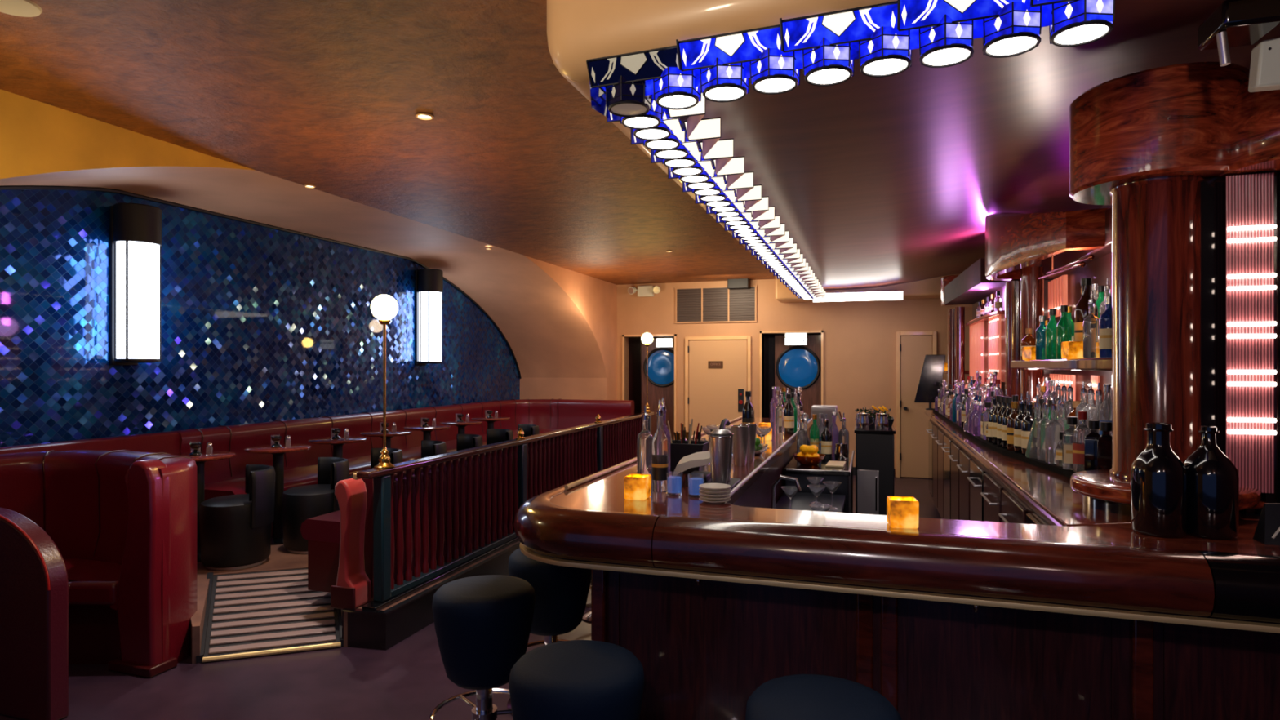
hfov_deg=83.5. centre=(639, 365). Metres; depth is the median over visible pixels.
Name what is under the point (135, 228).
wall sconce
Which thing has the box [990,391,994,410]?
bottle
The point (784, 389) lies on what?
bottle
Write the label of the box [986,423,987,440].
bottle
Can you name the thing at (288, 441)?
salt shaker
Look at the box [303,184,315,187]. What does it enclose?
recessed light
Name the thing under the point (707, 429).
coupe glass
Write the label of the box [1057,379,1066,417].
bottle
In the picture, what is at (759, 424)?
votive
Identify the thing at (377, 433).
bistro table
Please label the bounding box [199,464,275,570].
tub chair
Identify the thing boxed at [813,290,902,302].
diffuser
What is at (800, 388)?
bottle
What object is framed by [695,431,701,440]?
bottle
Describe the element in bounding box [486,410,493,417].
lamp
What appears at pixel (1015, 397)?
bottle
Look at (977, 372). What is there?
bottle
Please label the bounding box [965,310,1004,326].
shelf
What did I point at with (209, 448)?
salt shaker
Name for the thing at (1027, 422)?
bottle
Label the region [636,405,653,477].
bottle
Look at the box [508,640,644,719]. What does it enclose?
bar stool
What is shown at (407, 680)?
floor
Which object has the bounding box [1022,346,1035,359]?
votive
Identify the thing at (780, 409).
bottle
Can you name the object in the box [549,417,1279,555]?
countertop
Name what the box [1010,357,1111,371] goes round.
shelf
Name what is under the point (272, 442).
tumbler
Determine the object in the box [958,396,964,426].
bottle
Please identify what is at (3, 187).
trim
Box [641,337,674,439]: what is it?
door
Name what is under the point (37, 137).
wall
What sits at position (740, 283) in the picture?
junction box
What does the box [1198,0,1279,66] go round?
spotlight
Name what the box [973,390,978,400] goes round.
bottle
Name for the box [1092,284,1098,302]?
bottle
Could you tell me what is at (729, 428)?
coupe glass
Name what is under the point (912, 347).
door
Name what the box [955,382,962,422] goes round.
bottle
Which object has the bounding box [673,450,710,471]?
folded napkin
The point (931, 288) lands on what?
wall
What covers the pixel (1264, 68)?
wall speaker
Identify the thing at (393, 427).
salt shaker
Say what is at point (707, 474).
box
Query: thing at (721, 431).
strainer
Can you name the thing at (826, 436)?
bottle
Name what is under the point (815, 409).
beverage dispenser
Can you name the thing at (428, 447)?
tub chair
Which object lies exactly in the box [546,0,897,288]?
fascia
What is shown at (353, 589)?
end panel
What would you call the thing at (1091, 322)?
bottle
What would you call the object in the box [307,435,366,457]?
bistro table
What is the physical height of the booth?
1.101 m
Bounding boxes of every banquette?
[0,398,634,536]
[300,424,631,597]
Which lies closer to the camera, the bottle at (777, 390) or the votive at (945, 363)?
the bottle at (777, 390)
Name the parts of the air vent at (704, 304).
louvre panel, louvre panel, louvre panel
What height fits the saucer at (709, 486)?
0.013 m
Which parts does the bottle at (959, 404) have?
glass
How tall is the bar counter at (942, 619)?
1.092 m
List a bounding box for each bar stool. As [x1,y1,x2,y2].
[428,574,535,719]
[506,547,591,715]
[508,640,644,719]
[582,582,591,622]
[745,674,902,719]
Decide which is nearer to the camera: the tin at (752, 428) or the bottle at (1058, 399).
the tin at (752, 428)
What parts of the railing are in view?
post, rail, rail, handrail, post, post, post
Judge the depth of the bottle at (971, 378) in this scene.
7.28 m
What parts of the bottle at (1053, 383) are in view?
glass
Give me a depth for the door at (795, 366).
10.90 m
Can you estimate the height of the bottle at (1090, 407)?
0.339 m
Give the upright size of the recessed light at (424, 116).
0.012 m
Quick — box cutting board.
[825,460,845,467]
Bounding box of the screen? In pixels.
[914,355,945,409]
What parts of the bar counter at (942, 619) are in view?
bead rail, panel moulding, service rail, brass rail, panel moulding, panel moulding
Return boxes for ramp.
[195,568,343,663]
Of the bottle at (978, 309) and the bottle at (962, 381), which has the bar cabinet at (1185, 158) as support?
the bottle at (978, 309)
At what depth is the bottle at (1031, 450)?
3.89 m
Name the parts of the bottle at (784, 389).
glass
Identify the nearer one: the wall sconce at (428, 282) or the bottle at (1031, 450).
the bottle at (1031, 450)
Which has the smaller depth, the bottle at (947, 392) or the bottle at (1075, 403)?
the bottle at (1075, 403)
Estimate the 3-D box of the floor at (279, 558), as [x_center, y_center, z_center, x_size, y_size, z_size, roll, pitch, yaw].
[-1.690,1.500,7.803,2.800,0.200,7.980,0,0,18]
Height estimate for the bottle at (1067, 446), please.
0.253 m
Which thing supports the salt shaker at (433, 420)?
on the bistro table at (426, 431)
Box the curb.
[342,542,519,650]
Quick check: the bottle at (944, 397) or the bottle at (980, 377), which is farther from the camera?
the bottle at (944, 397)
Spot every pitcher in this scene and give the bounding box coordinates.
[834,443,848,460]
[855,413,874,429]
[875,413,888,430]
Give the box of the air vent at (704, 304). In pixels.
[675,284,757,323]
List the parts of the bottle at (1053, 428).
pour spout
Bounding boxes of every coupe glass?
[702,426,716,435]
[706,425,719,429]
[724,426,731,431]
[755,427,768,450]
[756,426,771,448]
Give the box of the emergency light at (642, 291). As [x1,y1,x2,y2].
[627,285,660,297]
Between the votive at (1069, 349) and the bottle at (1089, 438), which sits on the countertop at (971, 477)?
the bottle at (1089, 438)
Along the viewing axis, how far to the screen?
8.07 m
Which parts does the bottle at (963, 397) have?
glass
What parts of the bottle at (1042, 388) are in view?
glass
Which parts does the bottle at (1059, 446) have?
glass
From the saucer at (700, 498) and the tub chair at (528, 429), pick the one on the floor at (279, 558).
the tub chair at (528, 429)
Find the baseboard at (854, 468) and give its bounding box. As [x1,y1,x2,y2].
[853,466,894,476]
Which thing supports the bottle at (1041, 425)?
on the countertop at (971, 477)
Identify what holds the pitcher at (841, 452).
on the station
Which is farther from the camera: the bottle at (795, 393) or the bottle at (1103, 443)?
the bottle at (795, 393)
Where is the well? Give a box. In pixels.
[771,475,845,512]
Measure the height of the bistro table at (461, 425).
0.747 m
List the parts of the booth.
arm panel, seat, panel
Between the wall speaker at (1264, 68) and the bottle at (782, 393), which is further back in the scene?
the bottle at (782, 393)
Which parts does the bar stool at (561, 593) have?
padded seat, post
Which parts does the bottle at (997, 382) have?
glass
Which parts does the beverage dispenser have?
spout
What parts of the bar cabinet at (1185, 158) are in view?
ribbed light panel, cornice, ribbed light panel, bowed cornice, panel, ribbed light panel, ribbed light panel, cornice, ribbed light panel, ribbed light panel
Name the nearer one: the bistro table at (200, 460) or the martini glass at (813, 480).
the martini glass at (813, 480)
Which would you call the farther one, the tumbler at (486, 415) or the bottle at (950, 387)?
the tumbler at (486, 415)
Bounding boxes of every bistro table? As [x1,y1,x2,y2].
[170,451,235,562]
[244,444,311,545]
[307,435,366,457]
[360,430,412,448]
[403,424,450,439]
[440,420,482,434]
[471,416,510,428]
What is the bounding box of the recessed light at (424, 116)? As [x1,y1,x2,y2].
[415,112,434,119]
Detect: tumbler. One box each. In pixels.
[190,441,200,453]
[270,435,279,445]
[330,427,338,438]
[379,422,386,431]
[420,417,426,426]
[455,413,461,422]
[484,409,490,417]
[666,471,683,496]
[688,472,704,497]
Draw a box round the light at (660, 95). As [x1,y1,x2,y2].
[586,0,1115,302]
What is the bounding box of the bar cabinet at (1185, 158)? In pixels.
[941,62,1279,515]
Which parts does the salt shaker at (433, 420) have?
glass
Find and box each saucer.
[698,483,731,490]
[698,487,731,493]
[698,490,731,497]
[698,493,731,500]
[698,497,731,503]
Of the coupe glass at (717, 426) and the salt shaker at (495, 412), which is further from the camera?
the salt shaker at (495, 412)
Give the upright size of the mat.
0.020 m
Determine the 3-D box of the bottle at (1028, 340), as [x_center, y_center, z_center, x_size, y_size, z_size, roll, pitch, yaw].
[2.736,-0.148,5.039,0.106,0.225,0.106,0,0,12]
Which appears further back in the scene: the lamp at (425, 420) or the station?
the lamp at (425, 420)
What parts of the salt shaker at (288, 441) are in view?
glass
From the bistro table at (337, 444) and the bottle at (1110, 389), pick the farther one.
the bistro table at (337, 444)
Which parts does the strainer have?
handle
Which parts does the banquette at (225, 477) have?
backrest, backrest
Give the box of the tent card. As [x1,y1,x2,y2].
[1253,503,1279,545]
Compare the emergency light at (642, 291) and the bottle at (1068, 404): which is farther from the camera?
the emergency light at (642, 291)
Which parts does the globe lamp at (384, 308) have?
globe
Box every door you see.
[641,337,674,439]
[684,335,751,435]
[774,334,821,439]
[896,331,937,478]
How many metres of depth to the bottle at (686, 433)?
3.88 m
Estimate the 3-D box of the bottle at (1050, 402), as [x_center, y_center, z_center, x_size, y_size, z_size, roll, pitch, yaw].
[2.289,0.346,3.980,0.076,0.310,0.076,0,0,18]
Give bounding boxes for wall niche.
[0,189,519,447]
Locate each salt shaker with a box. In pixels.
[205,442,213,454]
[284,435,291,446]
[343,428,348,438]
[391,422,396,431]
[431,417,435,426]
[465,413,469,422]
[494,410,497,417]
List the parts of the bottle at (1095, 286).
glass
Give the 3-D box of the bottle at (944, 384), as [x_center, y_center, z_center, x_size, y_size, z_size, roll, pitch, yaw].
[3.183,0.334,7.479,0.120,0.335,0.120,0,0,16]
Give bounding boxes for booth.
[0,449,196,719]
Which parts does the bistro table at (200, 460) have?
plate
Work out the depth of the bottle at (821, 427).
5.59 m
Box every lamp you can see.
[189,443,201,455]
[271,435,281,448]
[331,429,341,439]
[370,294,398,468]
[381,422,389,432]
[422,418,429,426]
[457,414,463,422]
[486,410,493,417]
[641,333,653,412]
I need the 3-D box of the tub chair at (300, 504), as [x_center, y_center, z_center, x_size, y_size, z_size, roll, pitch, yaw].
[-2.496,1.067,5.525,0.472,0.667,0.470,0,0,-25]
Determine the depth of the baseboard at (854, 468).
10.43 m
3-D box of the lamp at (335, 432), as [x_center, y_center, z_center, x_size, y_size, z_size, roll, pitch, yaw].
[-2.687,0.610,6.340,0.076,0.085,0.075,0,0,18]
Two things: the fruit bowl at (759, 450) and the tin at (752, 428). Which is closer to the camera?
the tin at (752, 428)
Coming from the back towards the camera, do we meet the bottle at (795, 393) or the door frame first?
the door frame
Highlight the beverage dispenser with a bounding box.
[810,404,842,430]
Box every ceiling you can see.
[0,0,775,284]
[702,0,1279,290]
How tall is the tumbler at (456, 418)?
0.090 m
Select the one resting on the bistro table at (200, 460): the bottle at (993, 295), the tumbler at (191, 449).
the tumbler at (191, 449)
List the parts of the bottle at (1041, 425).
pour spout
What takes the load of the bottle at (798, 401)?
on the bar counter at (942, 619)
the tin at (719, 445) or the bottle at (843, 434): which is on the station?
the bottle at (843, 434)
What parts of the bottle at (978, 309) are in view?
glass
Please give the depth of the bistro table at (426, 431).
7.57 m
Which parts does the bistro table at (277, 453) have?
plate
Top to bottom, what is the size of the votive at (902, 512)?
0.090 m
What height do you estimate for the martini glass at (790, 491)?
0.155 m
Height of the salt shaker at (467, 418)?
0.090 m
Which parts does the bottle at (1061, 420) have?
pour spout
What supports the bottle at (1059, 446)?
on the countertop at (971, 477)
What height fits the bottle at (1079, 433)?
0.287 m
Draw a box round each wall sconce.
[110,202,161,365]
[415,268,443,365]
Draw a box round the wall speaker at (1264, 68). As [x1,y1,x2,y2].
[1248,37,1279,92]
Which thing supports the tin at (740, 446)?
on the bar counter at (942, 619)
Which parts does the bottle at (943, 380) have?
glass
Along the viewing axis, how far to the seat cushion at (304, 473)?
6.59 m
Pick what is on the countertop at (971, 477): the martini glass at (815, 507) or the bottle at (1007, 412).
the bottle at (1007, 412)
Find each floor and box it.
[0,475,941,719]
[191,541,519,663]
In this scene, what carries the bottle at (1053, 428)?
on the countertop at (971, 477)
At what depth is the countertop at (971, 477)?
3.58 m
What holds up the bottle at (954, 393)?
on the countertop at (971, 477)
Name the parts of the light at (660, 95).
stained glass panel, pane, stained glass panel, pane, pane, pane, return pane, saw tooth pane, pane, pane, saw tooth pane, pane, saw tooth pane, pane, saw tooth pane, pane, stained glass panel, pane, saw tooth pane, pane, saw tooth pane, pane, pane, saw tooth pane, saw tooth pane, saw tooth pane, saw tooth pane, saw tooth pane, return pane, saw tooth pane, saw tooth pane, saw tooth pane, saw tooth pane, saw tooth pane, saw tooth pane, saw tooth pane, saw tooth pane, saw tooth pane, saw tooth pane, saw tooth pane, saw tooth pane, saw tooth pane, saw tooth pane, saw tooth pane, saw tooth pane, stained glass panel, return pane, stained glass panel, return pane, stained glass panel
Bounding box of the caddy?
[666,418,709,474]
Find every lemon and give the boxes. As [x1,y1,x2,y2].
[796,452,804,456]
[800,445,808,453]
[804,453,812,456]
[807,445,817,453]
[812,453,819,456]
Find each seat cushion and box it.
[63,558,121,604]
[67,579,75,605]
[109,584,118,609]
[204,428,562,500]
[300,510,340,542]
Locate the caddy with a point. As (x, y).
(681, 448)
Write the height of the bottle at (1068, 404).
0.339 m
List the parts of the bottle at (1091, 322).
pour spout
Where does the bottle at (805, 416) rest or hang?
on the station
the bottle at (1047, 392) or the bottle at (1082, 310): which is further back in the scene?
the bottle at (1047, 392)
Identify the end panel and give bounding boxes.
[330,477,371,608]
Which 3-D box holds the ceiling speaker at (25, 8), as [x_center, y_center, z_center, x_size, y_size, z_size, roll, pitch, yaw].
[-2.265,-1.294,2.569,0.190,0.012,0.190,0,0,18]
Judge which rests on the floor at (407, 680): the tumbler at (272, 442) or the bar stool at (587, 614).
the bar stool at (587, 614)
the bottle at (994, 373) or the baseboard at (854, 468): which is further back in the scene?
the baseboard at (854, 468)
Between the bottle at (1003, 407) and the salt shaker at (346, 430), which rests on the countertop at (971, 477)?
the bottle at (1003, 407)
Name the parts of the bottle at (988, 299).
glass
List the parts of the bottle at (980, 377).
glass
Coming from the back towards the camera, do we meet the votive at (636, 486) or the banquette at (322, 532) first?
the banquette at (322, 532)
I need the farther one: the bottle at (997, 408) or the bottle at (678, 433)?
the bottle at (997, 408)
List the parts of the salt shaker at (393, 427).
glass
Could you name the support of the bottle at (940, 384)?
on the countertop at (971, 477)
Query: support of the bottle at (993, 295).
on the bar cabinet at (1185, 158)
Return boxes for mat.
[704,478,741,489]
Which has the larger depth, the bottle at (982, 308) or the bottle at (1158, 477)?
the bottle at (982, 308)
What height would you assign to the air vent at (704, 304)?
0.556 m
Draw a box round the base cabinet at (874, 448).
[853,423,895,515]
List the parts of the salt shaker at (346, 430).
glass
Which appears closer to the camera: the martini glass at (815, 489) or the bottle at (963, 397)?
the martini glass at (815, 489)
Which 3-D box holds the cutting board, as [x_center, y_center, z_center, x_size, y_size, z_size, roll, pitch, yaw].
[1.393,0.702,5.093,0.130,0.014,0.250,0,0,18]
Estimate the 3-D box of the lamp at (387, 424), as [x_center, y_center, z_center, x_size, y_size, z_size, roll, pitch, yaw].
[-2.481,0.610,6.980,0.076,0.085,0.075,0,0,18]
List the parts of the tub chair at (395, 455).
backrest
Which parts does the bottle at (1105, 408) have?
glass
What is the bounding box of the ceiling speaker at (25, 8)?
[0,0,42,17]
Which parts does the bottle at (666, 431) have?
pour spout, glass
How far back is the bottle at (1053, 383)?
4.65 m
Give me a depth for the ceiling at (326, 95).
3.63 m
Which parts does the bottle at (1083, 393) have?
pour spout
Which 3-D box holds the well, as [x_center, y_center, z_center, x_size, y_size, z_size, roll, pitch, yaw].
[0.883,1.094,3.918,0.400,1.009,1.900,0,0,18]
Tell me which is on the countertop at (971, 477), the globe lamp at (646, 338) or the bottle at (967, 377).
the bottle at (967, 377)
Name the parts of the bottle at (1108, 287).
pour spout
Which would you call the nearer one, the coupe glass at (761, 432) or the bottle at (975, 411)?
the coupe glass at (761, 432)
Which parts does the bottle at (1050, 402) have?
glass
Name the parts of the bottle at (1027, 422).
pour spout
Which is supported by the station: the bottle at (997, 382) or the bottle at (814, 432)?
the bottle at (814, 432)
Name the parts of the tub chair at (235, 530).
seat, backrest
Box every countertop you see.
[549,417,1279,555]
[924,408,1268,526]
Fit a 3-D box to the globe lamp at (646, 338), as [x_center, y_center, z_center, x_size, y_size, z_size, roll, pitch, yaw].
[0.092,0.092,9.163,0.152,1.016,0.152,0,0,18]
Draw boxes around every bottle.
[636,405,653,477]
[651,400,668,492]
[661,397,671,471]
[675,432,679,439]
[685,431,688,440]
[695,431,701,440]
[742,391,754,423]
[769,386,777,427]
[775,386,779,403]
[775,389,784,432]
[777,391,785,407]
[782,387,786,402]
[783,393,794,434]
[784,387,789,405]
[790,392,796,431]
[794,388,799,429]
[795,386,804,413]
[796,386,803,418]
[796,413,807,453]
[802,413,809,445]
[809,413,819,453]
[817,413,824,453]
[821,413,831,459]
[829,411,838,457]
[838,413,848,456]
[934,388,940,410]
[937,382,942,411]
[938,381,947,413]
[940,379,945,403]
[942,389,948,413]
[942,391,948,415]
[945,391,953,417]
[946,385,952,398]
[947,395,954,418]
[950,393,955,420]
[951,389,958,422]
[953,379,957,394]
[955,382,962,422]
[956,395,964,424]
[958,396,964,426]
[961,380,964,392]
[961,389,968,427]
[963,386,975,431]
[964,376,969,388]
[965,384,974,417]
[968,376,973,386]
[968,400,978,433]
[972,401,983,435]
[973,370,979,387]
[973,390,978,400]
[975,371,982,391]
[976,302,981,318]
[977,391,982,401]
[979,386,986,408]
[980,299,985,316]
[980,401,991,439]
[983,385,991,411]
[984,297,990,315]
[985,373,993,398]
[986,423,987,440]
[987,390,996,443]
[989,293,995,313]
[990,371,997,396]
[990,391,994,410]
[991,386,998,409]
[992,395,1001,444]
[994,291,1002,311]
[995,379,1003,395]
[996,395,1006,446]
[1001,396,1012,448]
[1006,401,1017,450]
[1012,395,1018,413]
[1013,393,1026,453]
[1020,328,1035,359]
[1021,394,1034,455]
[1024,391,1028,415]
[1025,395,1040,458]
[1031,401,1035,417]
[1032,377,1040,401]
[1035,315,1045,359]
[1036,395,1049,461]
[1038,386,1045,401]
[1039,398,1044,419]
[1042,377,1050,403]
[1044,396,1062,463]
[1045,308,1057,359]
[1047,380,1056,413]
[1048,400,1057,419]
[1054,379,1061,413]
[1055,431,1063,466]
[1056,305,1071,359]
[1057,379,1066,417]
[1057,395,1069,431]
[1062,416,1077,470]
[1065,380,1073,418]
[1066,306,1074,341]
[1066,400,1080,419]
[1072,411,1090,472]
[1074,278,1097,341]
[1075,381,1087,428]
[1082,382,1095,426]
[1083,290,1099,358]
[1084,419,1100,471]
[1089,382,1102,434]
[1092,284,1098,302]
[1094,422,1111,470]
[1095,285,1104,317]
[1098,296,1111,357]
[1098,384,1111,435]
[1099,278,1111,317]
[1109,386,1111,435]
[1130,422,1187,537]
[1182,426,1239,540]
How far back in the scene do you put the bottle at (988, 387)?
5.46 m
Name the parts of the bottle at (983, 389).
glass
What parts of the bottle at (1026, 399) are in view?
glass, pour spout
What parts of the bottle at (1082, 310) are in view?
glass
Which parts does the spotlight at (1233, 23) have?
post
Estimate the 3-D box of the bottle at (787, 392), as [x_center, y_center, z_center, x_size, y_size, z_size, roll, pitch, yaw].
[1.268,0.360,6.158,0.078,0.339,0.078,0,0,18]
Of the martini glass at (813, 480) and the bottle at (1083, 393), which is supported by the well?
the martini glass at (813, 480)
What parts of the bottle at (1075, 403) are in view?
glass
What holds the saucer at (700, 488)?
on the saucer at (700, 491)
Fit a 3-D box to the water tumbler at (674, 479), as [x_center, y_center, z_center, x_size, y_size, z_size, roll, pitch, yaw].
[0.142,0.485,2.938,0.068,0.090,0.068,0,0,18]
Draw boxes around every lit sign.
[656,337,673,347]
[784,333,807,345]
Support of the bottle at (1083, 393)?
on the countertop at (971, 477)
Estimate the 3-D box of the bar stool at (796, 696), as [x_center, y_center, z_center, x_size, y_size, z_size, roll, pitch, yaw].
[0.477,1.234,1.874,0.429,0.729,0.429,0,0,-12]
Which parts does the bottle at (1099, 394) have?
pour spout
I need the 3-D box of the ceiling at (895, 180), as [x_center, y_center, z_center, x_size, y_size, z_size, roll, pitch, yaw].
[2.333,-1.165,6.024,2.690,0.230,8.901,0,0,18]
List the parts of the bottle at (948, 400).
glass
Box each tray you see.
[855,404,893,426]
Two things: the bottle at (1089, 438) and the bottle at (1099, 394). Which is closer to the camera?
the bottle at (1089, 438)
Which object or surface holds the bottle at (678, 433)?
on the bar counter at (942, 619)
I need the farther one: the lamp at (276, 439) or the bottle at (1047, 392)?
the lamp at (276, 439)
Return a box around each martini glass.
[781,485,797,509]
[806,476,823,503]
[807,484,826,503]
[809,503,831,511]
[822,480,841,509]
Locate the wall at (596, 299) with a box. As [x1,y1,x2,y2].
[524,255,617,399]
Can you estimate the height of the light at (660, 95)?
0.193 m
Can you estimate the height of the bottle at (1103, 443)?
0.253 m
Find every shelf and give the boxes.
[943,370,969,373]
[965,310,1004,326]
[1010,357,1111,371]
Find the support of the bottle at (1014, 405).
on the countertop at (971, 477)
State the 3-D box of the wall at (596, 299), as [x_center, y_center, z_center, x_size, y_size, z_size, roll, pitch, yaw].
[-0.874,0.149,10.012,0.001,2.902,3.274,0,0,18]
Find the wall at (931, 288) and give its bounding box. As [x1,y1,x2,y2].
[775,273,960,302]
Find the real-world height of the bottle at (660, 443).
0.385 m
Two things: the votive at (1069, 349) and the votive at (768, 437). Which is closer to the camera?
the votive at (1069, 349)
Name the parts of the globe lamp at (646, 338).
globe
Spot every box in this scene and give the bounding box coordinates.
[685,471,711,485]
[727,278,750,289]
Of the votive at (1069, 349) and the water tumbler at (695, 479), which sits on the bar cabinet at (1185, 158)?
the votive at (1069, 349)
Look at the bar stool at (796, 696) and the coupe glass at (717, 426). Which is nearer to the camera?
the bar stool at (796, 696)
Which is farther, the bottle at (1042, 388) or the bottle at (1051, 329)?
the bottle at (1042, 388)
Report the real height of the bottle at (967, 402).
0.351 m
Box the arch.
[0,166,606,399]
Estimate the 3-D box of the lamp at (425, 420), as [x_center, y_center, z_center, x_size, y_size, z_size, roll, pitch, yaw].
[-2.275,0.610,7.619,0.076,0.085,0.075,0,0,18]
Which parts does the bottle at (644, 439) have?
pour spout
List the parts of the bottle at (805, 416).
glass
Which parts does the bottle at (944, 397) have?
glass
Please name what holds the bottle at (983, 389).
on the countertop at (971, 477)
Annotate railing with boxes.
[353,411,653,610]
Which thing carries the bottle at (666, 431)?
on the bar counter at (942, 619)
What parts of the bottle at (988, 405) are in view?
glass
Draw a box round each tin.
[707,435,730,484]
[711,432,733,480]
[730,425,749,466]
[738,422,756,462]
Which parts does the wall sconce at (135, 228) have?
plate, frame rod, lamp shade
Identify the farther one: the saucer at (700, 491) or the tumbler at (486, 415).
the tumbler at (486, 415)
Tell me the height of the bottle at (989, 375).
0.335 m
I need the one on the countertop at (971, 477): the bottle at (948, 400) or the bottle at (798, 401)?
the bottle at (948, 400)
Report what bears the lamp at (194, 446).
on the bistro table at (200, 460)
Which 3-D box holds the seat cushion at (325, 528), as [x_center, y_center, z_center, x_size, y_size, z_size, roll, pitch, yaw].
[-1.136,1.025,6.837,0.448,0.130,5.080,0,0,18]
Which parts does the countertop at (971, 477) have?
cabinet door, cabinet door, cabinet door, handle, cabinet door, handle, cabinet door, handle, cabinet door, handle, cabinet door, handle, cabinet door, handle, cabinet door, cabinet door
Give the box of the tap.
[771,475,801,508]
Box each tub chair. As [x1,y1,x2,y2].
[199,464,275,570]
[281,457,349,553]
[348,448,402,479]
[421,440,446,457]
[456,434,482,451]
[486,428,513,444]
[517,424,539,436]
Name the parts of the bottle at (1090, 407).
pour spout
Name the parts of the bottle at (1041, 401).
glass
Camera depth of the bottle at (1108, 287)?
4.11 m
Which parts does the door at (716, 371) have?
sign plate, push plate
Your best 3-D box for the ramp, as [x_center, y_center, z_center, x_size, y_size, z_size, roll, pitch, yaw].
[-2.275,1.492,4.426,0.810,0.215,1.163,0,0,-25]
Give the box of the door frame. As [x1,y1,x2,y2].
[628,333,821,417]
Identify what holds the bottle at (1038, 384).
on the countertop at (971, 477)
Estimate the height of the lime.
0.048 m
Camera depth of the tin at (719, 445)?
3.03 m
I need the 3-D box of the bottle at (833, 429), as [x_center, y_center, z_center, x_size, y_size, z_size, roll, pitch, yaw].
[1.502,0.534,5.547,0.070,0.351,0.070,0,0,18]
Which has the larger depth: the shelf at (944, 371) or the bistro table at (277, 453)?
the shelf at (944, 371)
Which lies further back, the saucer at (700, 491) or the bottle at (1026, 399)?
the bottle at (1026, 399)
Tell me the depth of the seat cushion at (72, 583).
3.77 m
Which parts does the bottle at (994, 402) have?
pour spout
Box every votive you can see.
[623,473,651,500]
[756,427,772,440]
[758,422,770,426]
[886,495,919,528]
[944,362,947,370]
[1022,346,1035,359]
[1061,341,1083,358]
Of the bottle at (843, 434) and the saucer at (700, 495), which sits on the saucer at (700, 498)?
the saucer at (700, 495)
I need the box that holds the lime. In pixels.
[755,437,760,445]
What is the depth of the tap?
3.85 m
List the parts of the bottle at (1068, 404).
pour spout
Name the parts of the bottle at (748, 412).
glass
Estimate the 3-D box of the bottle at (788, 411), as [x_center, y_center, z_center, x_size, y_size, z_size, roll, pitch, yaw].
[1.151,0.375,5.534,0.080,0.310,0.080,0,0,18]
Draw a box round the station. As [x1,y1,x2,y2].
[783,450,854,513]
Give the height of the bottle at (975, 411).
0.243 m
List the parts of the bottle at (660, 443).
pour spout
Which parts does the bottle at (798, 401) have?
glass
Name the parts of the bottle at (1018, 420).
pour spout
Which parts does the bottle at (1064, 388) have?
pour spout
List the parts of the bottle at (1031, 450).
pour spout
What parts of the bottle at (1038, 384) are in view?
glass, pour spout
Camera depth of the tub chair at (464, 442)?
7.62 m
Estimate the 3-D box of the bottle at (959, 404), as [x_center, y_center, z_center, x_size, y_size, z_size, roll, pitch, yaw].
[2.736,0.375,6.063,0.080,0.253,0.080,0,0,-20]
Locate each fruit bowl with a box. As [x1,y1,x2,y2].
[754,443,768,455]
[792,453,825,465]
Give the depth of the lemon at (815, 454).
5.06 m
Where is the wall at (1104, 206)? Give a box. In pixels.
[1100,204,1111,208]
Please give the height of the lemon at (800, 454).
0.066 m
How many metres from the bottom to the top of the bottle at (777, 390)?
0.333 m
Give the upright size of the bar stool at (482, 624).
0.729 m
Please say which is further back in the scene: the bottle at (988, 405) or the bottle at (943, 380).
the bottle at (943, 380)
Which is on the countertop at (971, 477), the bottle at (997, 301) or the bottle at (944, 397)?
the bottle at (944, 397)
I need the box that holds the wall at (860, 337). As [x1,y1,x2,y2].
[617,279,972,478]
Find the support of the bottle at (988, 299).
on the bar cabinet at (1185, 158)
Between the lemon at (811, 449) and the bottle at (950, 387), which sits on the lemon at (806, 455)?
the lemon at (811, 449)
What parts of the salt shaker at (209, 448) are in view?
glass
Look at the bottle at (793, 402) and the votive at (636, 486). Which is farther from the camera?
the bottle at (793, 402)
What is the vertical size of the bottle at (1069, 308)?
0.333 m
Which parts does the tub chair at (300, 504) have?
seat, backrest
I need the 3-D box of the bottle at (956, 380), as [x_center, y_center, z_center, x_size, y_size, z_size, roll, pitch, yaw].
[3.317,0.326,7.520,0.070,0.351,0.070,0,0,6]
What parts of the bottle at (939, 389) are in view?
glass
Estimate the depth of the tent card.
2.13 m
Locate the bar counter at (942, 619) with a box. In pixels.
[513,416,1279,719]
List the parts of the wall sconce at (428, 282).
plate, frame rod, lamp shade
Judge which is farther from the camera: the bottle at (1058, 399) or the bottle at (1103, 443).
the bottle at (1058, 399)
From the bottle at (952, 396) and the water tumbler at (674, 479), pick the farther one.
the bottle at (952, 396)
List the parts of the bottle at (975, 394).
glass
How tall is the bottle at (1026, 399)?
0.339 m
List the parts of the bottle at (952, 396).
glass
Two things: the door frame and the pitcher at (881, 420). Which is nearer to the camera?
the pitcher at (881, 420)
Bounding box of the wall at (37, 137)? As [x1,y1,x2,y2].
[0,88,255,178]
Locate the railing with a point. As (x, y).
(604, 453)
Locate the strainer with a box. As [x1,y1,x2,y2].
[710,418,732,435]
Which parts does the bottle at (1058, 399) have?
pour spout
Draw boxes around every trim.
[0,185,521,378]
[622,330,823,439]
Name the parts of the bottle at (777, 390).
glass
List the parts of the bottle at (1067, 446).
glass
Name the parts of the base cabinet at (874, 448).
steel door, handle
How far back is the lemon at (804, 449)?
5.08 m

